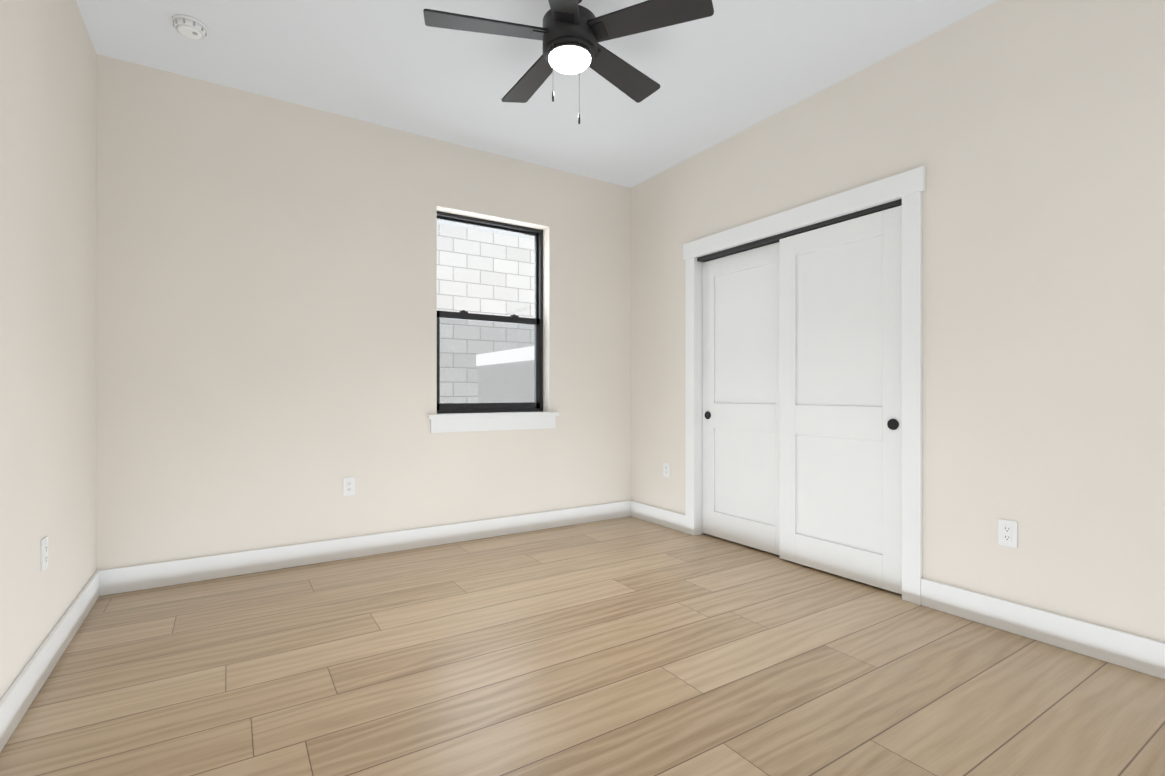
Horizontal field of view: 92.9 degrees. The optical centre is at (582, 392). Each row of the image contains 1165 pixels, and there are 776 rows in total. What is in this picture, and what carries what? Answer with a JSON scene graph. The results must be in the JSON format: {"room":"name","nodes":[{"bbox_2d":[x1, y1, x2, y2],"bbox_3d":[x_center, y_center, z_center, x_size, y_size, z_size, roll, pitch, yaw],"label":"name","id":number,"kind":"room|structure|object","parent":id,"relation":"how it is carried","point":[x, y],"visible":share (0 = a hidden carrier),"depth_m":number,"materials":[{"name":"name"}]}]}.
{"room":"empty bedroom","nodes":[
{"label":"empty bedroom","id":0,"kind":"room"},
{"bbox_2d":[0,0,95,699],"bbox_3d":[-1.327,-0.352,0.776,0.250,2.800,4.780,0,0,-33],"label":"wall","id":1,"kind":"structure","parent":0,"point":[47,269],"depth_m":2.06,"materials":[{"name":"beige paint"}]},
{"bbox_2d":[41,536,47,571],"bbox_3d":[-1.983,0.594,2.042,0.009,0.115,0.070,0,0,-33],"label":"electrical outlet","id":2,"kind":"object","parent":1,"relation":"attached to","point":[44,553],"visible":1,"depth_m":2.03,"materials":[{"name":"white plastic"}]},
{"bbox_2d":[0,570,103,751],"bbox_3d":[-1.281,0.983,0.954,0.019,0.132,4.530,0,0,-33],"label":"baseboard","id":3,"kind":"structure","parent":1,"relation":"attached to","point":[20,695],"depth_m":2.00,"materials":[{"name":"white paint"}]},
{"bbox_2d":[96,54,630,570],"bbox_3d":[-0.855,-0.350,4.065,4.590,2.800,0.250,0,0,-33],"label":"wall","id":4,"kind":"structure","parent":0,"point":[266,320],"depth_m":3.38,"materials":[{"name":"beige paint"}]},
{"bbox_2d":[343,477,354,495],"bbox_3d":[-1.480,0.595,3.510,0.070,0.115,0.009,0,0,-33],"label":"electrical outlet","id":5,"kind":"object","parent":4,"relation":"attached to","point":[348,486],"visible":1,"depth_m":3.51,"materials":[{"name":"white plastic"}]},
{"bbox_2d":[104,500,631,594],"bbox_3d":[-1.030,0.984,3.791,3.440,0.132,0.019,0,0,-33],"label":"baseboard","id":6,"kind":"structure","parent":4,"relation":"attached to","point":[167,573],"depth_m":3.46,"materials":[{"name":"white paint"}]},
{"bbox_2d":[427,211,558,432],"bbox_3d":[-0.669,-0.507,4.118,1.020,1.565,0.220,0,0,-33],"label":"window","id":7,"kind":"structure","parent":4,"relation":"in","point":[536,405],"depth_m":4.16,"materials":[{"name":"clear glass"}]},
{"bbox_2d":[76,0,998,187],"bbox_3d":[0.433,-1.801,2.052,4.590,0.100,5.030,0,0,-33],"label":"ceiling","id":8,"kind":"structure","parent":0,"point":[727,69],"depth_m":2.93,"materials":[{"name":"white paint"}]},
{"bbox_2d":[172,14,207,39],"bbox_3d":[-1.865,-1.727,2.629,0.140,0.047,0.140,0,0,-33],"label":"smoke detector","id":9,"kind":"object","parent":8,"relation":"attached to","point":[187,26],"visible":1,"depth_m":2.60,"materials":[{"name":"white plastic"}]},
{"bbox_2d":[423,0,713,123],"bbox_3d":[-0.070,-1.434,2.421,1.187,0.634,1.143,0,0,-33],"label":"ceiling fan","id":10,"kind":"object","parent":8,"relation":"hanging from","point":[570,34],"visible":1,"depth_m":2.31,"materials":[{"name":"black metal"}]},
{"bbox_2d":[0,516,1164,775],"bbox_3d":[0.433,1.099,2.051,4.590,0.100,5.030,0,0,-33],"label":"floor","id":11,"kind":"structure","parent":0,"point":[626,646],"depth_m":2.03,"materials":[{"name":"brown wood"}]},
{"bbox_2d":[631,0,1164,642],"bbox_3d":[1.684,-0.350,2.852,0.120,2.800,4.530,0,0,-33],"label":"wall","id":12,"kind":"structure","parent":0,"point":[1029,134],"depth_m":2.42,"materials":[{"name":"beige paint"}]},
{"bbox_2d":[632,501,684,532],"bbox_3d":[0.600,0.985,4.419,0.016,0.132,0.660,0,0,-33],"label":"baseboard","id":13,"kind":"structure","parent":12,"relation":"attached to","point":[666,518],"depth_m":4.39,"materials":[{"name":"white paint"}]},
{"bbox_2d":[663,462,669,477],"bbox_3d":[0.659,0.606,4.334,0.009,0.115,0.070,0,0,-33],"label":"electrical outlet","id":14,"kind":"object","parent":12,"relation":"attached to","point":[666,469],"visible":1,"depth_m":4.33,"materials":[{"name":"white plastic"}]},
{"bbox_2d":[702,242,779,554],"bbox_3d":[1.106,0.038,3.787,0.042,2.001,0.765,0,0,-33],"label":"closet door","id":15,"kind":"structure","parent":12,"relation":"in","point":[740,397],"depth_m":3.79,"materials":[{"name":"white paint"}]},
{"bbox_2d":[683,166,925,604],"bbox_3d":[1.274,-0.032,3.470,0.145,2.163,1.703,0,0,-33],"label":"trim","id":16,"kind":"structure","parent":12,"relation":"attached to","point":[906,189],"depth_m":2.95,"materials":[{"name":"white paint"}]},
{"bbox_2d":[779,205,901,593],"bbox_3d":[1.454,0.037,3.160,0.042,2.001,0.765,0,0,-33],"label":"closet door","id":17,"kind":"structure","parent":12,"relation":"in","point":[840,394],"depth_m":3.12,"materials":[{"name":"white paint"}]},
{"bbox_2d":[998,519,1017,547],"bbox_3d":[1.873,0.619,2.438,0.009,0.115,0.070,0,0,-33],"label":"electrical outlet","id":18,"kind":"object","parent":12,"relation":"attached to","point":[1008,533],"visible":1,"depth_m":2.43,"materials":[{"name":"white plastic"}]},
{"bbox_2d":[921,578,1164,679],"bbox_3d":[2.252,0.983,1.834,0.019,0.132,2.143,0,0,-33],"label":"baseboard","id":19,"kind":"structure","parent":12,"relation":"attached to","point":[1064,632],"depth_m":2.30,"materials":[{"name":"white paint"}]},
{"label":"outside","id":20,"kind":"structure","parent":0,"visible":0},
{"bbox_3d":[-0.197,1.452,6.663,24.000,0.200,3.420,0,0,-33],"label":"yard","id":21,"kind":"structure","parent":20,"visible":0},
{"bbox_2d":[476,346,533,402],"bbox_3d":[-0.589,0.456,5.606,0.230,1.790,2.020,0,0,-33],"label":"fence","id":22,"kind":"object","parent":21,"relation":"on","point":[502,393],"depth_m":5.73,"materials":[{"name":"white"}]},
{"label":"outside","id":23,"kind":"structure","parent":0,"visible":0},
{"bbox_2d":[437,224,533,402],"bbox_3d":[-1.173,-0.377,8.188,24.000,3.860,0.200,0,0,-33],"label":"blocks","id":24,"kind":"object","parent":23,"point":[469,241],"depth_m":7.86}
]}

